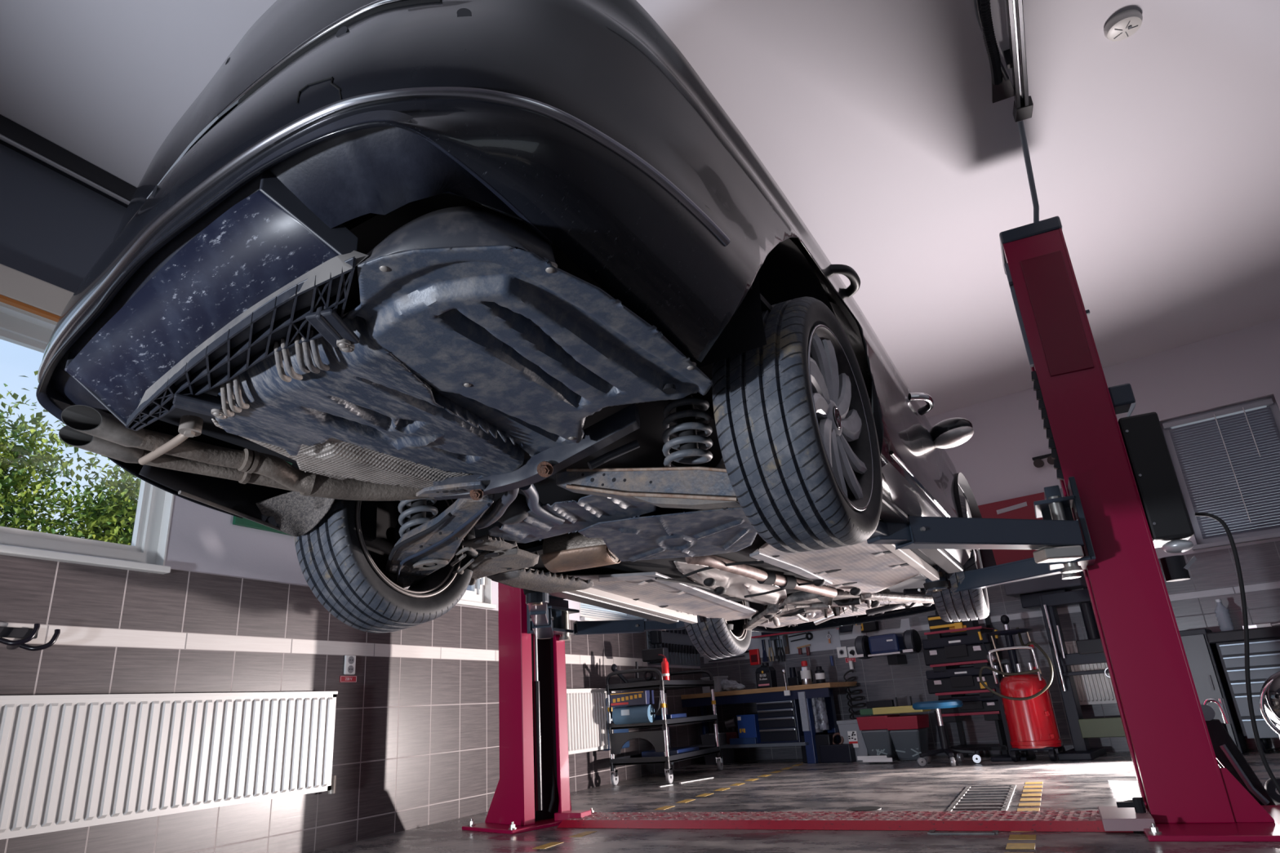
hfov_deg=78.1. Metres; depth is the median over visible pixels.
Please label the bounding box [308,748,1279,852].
floor
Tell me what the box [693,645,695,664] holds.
screwdriver
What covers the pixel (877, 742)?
tub
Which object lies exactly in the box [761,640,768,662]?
scraper
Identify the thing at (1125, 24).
smoke detector
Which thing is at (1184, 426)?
window blinds
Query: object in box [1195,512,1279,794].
power cable
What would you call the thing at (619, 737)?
trolley
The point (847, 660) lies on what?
sign
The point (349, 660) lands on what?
power socket
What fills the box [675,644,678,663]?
screwdriver
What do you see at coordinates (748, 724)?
box
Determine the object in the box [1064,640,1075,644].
grille
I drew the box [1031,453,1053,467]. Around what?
emergency light
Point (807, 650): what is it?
hammer
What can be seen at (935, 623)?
toolbox
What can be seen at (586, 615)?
window
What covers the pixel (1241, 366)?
wall
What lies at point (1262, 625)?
tool
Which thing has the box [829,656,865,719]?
coiled hose
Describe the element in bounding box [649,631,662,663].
drill
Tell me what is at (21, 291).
lintel
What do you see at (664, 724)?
shelf
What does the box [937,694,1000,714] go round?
toolbox
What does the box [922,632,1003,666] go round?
toolbox
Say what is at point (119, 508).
tree
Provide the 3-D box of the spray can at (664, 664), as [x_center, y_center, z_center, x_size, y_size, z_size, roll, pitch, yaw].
[0.223,2.147,6.970,0.066,0.192,0.066,-13,-22,24]
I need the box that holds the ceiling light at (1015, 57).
[973,0,1033,121]
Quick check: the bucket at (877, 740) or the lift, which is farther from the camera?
the bucket at (877, 740)
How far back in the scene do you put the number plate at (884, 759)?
7.03 m
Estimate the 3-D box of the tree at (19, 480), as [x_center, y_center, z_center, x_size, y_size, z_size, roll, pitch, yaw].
[-7.935,2.044,8.974,3.751,6.500,3.417,-20,-25,37]
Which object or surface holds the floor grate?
on the floor
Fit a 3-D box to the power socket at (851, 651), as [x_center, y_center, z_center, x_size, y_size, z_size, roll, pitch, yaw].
[2.304,2.321,8.107,0.378,0.138,0.062,-19,-25,36]
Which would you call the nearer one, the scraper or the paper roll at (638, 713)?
the paper roll at (638, 713)
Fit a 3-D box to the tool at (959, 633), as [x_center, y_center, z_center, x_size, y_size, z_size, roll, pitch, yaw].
[2.929,1.904,7.326,0.414,0.088,0.130,-19,-25,36]
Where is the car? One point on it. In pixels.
(509, 295)
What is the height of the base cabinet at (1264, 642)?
0.849 m
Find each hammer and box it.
[769,635,778,658]
[796,644,810,655]
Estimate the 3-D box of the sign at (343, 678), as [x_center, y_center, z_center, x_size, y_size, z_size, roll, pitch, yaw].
[-1.718,1.488,4.649,0.006,0.036,0.125,-13,-22,24]
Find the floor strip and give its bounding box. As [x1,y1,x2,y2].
[679,777,713,783]
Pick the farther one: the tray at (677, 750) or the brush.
the brush
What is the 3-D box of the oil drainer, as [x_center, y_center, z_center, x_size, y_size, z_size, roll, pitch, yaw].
[3.147,2.115,6.452,0.580,1.144,0.503,-19,-25,36]
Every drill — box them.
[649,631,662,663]
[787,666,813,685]
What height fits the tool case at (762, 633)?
0.085 m
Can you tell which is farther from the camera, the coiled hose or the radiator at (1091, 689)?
the coiled hose
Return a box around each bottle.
[755,662,777,688]
[1213,599,1234,631]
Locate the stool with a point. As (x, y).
(925, 757)
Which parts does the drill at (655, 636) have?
motor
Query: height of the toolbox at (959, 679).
0.206 m
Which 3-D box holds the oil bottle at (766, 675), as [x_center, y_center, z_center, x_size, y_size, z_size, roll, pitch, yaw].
[1.323,2.622,8.305,0.183,0.254,0.123,-19,-25,36]
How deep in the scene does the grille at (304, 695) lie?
3.67 m
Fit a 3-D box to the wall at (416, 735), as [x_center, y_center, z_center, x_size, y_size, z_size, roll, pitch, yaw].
[-2.547,0.410,3.736,0.296,3.270,14.900,-13,-22,24]
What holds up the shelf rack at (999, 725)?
on the shelf rack at (957, 718)
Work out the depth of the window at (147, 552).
3.58 m
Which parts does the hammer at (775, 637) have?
handle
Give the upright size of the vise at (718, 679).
0.165 m
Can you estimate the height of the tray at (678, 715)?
0.070 m
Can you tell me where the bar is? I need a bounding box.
[708,650,749,662]
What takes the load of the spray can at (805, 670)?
on the workbench
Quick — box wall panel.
[0,143,126,293]
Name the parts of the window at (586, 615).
sill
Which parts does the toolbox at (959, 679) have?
lid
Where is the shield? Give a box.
[214,306,524,479]
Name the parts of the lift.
plate, ram rod, swing arm, swing arm, swing arm, swing arm, rack rail, plate, release lever, plate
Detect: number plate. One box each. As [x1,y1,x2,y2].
[857,755,891,759]
[862,757,897,762]
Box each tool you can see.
[941,625,967,637]
[1242,624,1257,629]
[1256,622,1279,627]
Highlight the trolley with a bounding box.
[602,667,723,785]
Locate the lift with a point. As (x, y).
(1122, 500)
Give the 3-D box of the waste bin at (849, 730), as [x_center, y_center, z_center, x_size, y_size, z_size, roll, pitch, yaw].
[2.103,3.015,7.589,0.291,0.368,0.247,-19,-25,36]
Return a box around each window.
[0,303,173,573]
[404,576,496,609]
[579,602,644,621]
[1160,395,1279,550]
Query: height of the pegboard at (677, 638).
0.620 m
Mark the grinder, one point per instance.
(892, 646)
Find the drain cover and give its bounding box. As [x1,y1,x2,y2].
[848,806,881,811]
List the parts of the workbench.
leg, leg, leg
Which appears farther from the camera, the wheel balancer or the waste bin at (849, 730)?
the waste bin at (849, 730)
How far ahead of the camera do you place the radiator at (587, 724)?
6.68 m
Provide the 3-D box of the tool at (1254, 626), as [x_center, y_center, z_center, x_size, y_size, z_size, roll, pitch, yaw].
[4.573,1.487,5.858,0.161,0.030,0.050,-19,-25,36]
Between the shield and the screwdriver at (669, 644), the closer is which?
the shield
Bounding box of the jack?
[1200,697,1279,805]
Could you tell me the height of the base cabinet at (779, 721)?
0.479 m
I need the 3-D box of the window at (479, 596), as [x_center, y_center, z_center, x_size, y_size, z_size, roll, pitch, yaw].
[-1.487,0.750,5.683,0.180,1.030,1.262,-13,-22,24]
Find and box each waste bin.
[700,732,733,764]
[836,719,869,761]
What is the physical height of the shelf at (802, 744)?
0.030 m
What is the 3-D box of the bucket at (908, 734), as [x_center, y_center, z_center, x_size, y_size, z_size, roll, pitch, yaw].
[2.487,2.866,7.269,0.311,0.378,0.290,-19,-25,36]
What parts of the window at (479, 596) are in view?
sill, handle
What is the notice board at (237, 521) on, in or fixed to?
attached to the wall at (416, 735)
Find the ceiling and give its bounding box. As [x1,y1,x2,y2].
[0,0,1279,417]
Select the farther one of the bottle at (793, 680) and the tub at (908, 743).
the bottle at (793, 680)
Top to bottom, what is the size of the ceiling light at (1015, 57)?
0.128 m
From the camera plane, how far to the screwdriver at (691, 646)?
9.12 m
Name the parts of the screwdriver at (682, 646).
handle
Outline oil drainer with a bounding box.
[978,614,1065,762]
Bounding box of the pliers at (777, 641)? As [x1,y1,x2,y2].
[776,640,782,662]
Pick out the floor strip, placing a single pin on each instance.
(711, 777)
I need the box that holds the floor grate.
[927,784,1016,834]
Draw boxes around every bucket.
[856,714,899,759]
[884,714,928,760]
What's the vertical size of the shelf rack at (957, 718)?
1.437 m
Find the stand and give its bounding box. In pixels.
[977,630,1035,761]
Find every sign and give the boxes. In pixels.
[339,675,356,682]
[844,657,856,662]
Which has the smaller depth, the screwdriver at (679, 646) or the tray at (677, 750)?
the tray at (677, 750)
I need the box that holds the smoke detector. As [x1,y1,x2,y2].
[1103,8,1142,40]
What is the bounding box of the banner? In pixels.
[977,488,1063,564]
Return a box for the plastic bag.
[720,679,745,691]
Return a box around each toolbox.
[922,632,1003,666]
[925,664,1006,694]
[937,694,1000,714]
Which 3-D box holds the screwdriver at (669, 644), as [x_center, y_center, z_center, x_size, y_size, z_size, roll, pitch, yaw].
[0.333,2.479,8.615,0.031,0.210,0.031,-13,-22,24]
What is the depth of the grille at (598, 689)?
6.80 m
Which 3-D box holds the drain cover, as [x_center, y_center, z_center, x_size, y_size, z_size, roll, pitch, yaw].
[1.228,2.084,4.301,0.169,0.003,0.169,-13,-22,24]
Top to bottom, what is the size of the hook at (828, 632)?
0.122 m
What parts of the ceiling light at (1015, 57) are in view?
cable chain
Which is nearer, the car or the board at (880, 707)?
the car
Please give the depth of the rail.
3.73 m
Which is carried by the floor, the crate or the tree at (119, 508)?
the crate
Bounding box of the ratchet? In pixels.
[781,669,790,696]
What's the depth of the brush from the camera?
8.67 m
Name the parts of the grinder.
motor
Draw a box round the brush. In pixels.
[782,635,789,654]
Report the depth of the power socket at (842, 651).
8.27 m
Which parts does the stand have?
rod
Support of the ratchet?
attached to the workbench
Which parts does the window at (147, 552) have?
sill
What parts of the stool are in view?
seat, stem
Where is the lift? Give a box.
[462,120,1279,841]
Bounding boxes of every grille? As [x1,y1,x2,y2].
[0,691,337,700]
[566,688,605,690]
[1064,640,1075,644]
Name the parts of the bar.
rod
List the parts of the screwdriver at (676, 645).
handle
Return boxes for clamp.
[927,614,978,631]
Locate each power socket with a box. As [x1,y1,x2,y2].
[343,655,355,675]
[836,646,847,657]
[847,646,872,659]
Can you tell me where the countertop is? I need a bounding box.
[680,681,857,699]
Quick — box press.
[1038,588,1125,760]
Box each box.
[609,690,654,706]
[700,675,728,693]
[729,714,760,744]
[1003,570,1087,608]
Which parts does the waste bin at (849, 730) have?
label panel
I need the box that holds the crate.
[819,732,856,763]
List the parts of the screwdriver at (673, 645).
handle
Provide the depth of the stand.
6.60 m
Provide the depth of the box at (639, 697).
6.79 m
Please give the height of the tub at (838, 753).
0.160 m
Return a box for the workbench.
[680,681,857,764]
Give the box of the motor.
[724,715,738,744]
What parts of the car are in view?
plate lamp panel, fixing arm, lattice plate, boot lid trim, fixing arm, spring seat, trailing arm, ribbed plate, sill, jacking rail, floor panel, fuel tank, floor rail, trailing arm, control arm, floor rail, floor panel, door handle, control arm, jacking rail, track rod, door handle, sill, rocker panel, sill trim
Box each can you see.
[661,657,669,680]
[800,661,812,684]
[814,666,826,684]
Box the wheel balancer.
[1259,671,1279,737]
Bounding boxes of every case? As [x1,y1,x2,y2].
[748,648,760,665]
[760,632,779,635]
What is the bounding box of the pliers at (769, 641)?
[768,639,773,662]
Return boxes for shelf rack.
[924,610,1019,759]
[933,711,1007,746]
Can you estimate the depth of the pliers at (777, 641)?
8.73 m
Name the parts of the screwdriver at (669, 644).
handle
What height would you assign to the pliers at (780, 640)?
0.237 m
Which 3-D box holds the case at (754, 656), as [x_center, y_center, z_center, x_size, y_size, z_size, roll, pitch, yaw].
[1.293,2.601,8.899,0.120,0.170,0.033,-19,-25,36]
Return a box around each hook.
[0,623,60,651]
[826,631,831,643]
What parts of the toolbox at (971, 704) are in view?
lid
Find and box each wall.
[0,494,705,852]
[700,318,1279,760]
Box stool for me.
[912,699,982,766]
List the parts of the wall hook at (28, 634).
hook plate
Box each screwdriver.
[668,643,671,663]
[671,644,675,663]
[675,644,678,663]
[678,644,680,664]
[680,644,684,664]
[684,644,687,664]
[687,645,689,664]
[689,645,693,664]
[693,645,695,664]
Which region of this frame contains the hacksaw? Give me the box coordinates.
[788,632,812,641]
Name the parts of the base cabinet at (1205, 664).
door handle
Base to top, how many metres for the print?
0.018 m
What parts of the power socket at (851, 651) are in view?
plate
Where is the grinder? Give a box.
[852,617,921,665]
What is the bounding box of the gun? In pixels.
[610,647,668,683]
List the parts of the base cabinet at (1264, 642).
drawer handle, drawer, drawer handle, drawer, drawer handle, drawer, drawer, drawer handle, drawer, drawer handle, drawer handle, drawer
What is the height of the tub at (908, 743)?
0.265 m
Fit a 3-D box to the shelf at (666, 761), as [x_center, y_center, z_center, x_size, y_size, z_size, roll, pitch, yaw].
[0.259,3.027,7.213,0.560,0.020,1.210,-13,-22,24]
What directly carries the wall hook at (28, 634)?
attached to the wall at (416, 735)
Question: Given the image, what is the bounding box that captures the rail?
[0,114,137,208]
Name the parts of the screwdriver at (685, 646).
handle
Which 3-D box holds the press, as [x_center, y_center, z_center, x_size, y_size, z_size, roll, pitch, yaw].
[3.719,1.965,6.355,0.818,1.283,0.550,-19,-25,36]
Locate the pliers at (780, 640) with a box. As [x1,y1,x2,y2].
[778,639,785,662]
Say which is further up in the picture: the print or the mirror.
the mirror
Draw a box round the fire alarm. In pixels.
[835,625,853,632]
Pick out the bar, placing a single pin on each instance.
(746, 651)
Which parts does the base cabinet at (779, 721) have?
drawer handle, drawer handle, drawer, drawer, drawer handle, drawer, drawer handle, drawer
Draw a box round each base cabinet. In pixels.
[755,699,822,743]
[1178,628,1247,754]
[1205,626,1279,753]
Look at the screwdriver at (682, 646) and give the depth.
8.91 m
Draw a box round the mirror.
[928,417,973,448]
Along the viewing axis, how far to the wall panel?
3.66 m
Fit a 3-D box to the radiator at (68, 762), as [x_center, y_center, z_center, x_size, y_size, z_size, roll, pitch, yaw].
[-2.251,1.412,3.334,0.083,0.528,2.536,-13,-22,24]
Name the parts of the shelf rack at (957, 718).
shelf, shelf, shelf, shelf, frame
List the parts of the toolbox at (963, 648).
lid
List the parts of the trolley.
post, push handle, panel, post, post, push handle, post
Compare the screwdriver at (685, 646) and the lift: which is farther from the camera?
the screwdriver at (685, 646)
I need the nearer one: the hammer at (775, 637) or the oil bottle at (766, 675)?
the oil bottle at (766, 675)
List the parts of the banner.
frame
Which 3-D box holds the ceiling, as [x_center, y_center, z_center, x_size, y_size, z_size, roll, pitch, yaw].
[1.432,-2.180,2.479,9.525,0.200,14.900,-13,-22,24]
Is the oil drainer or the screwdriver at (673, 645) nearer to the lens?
the oil drainer
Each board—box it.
[232,461,293,536]
[859,696,930,715]
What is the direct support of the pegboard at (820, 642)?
attached to the wall at (1241, 366)
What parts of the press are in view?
steel rod, steel rod, green plate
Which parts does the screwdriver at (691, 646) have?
handle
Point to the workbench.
(803, 693)
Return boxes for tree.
[0,370,111,538]
[13,455,141,545]
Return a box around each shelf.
[606,684,713,691]
[608,719,714,729]
[609,751,719,765]
[686,742,808,748]
[751,626,839,638]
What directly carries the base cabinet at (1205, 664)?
on the floor
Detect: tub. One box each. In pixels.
[819,742,856,763]
[861,729,898,759]
[889,728,928,760]
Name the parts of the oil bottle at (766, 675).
label panel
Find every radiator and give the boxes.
[0,691,337,839]
[566,688,615,755]
[1064,640,1116,705]
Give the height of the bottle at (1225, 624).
0.240 m
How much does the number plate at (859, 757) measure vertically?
0.034 m
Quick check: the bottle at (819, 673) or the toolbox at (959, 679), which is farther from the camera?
the bottle at (819, 673)
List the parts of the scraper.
handle, blade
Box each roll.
[608,697,660,724]
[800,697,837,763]
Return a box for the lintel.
[0,263,74,324]
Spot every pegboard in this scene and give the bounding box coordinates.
[644,618,701,666]
[703,628,840,663]
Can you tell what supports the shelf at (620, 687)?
attached to the trolley
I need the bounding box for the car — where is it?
[35,0,996,659]
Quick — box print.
[610,702,628,706]
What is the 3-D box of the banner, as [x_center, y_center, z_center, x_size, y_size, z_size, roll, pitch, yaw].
[3.570,1.035,7.390,0.887,0.736,0.050,-19,-25,36]
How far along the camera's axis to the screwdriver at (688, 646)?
9.05 m
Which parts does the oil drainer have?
valve knob, stem, handle frame, tank, plate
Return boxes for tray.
[641,746,698,757]
[653,713,686,719]
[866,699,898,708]
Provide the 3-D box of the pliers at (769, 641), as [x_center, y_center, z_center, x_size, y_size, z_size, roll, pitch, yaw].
[1.455,2.497,8.797,0.068,0.237,0.018,-19,-25,36]

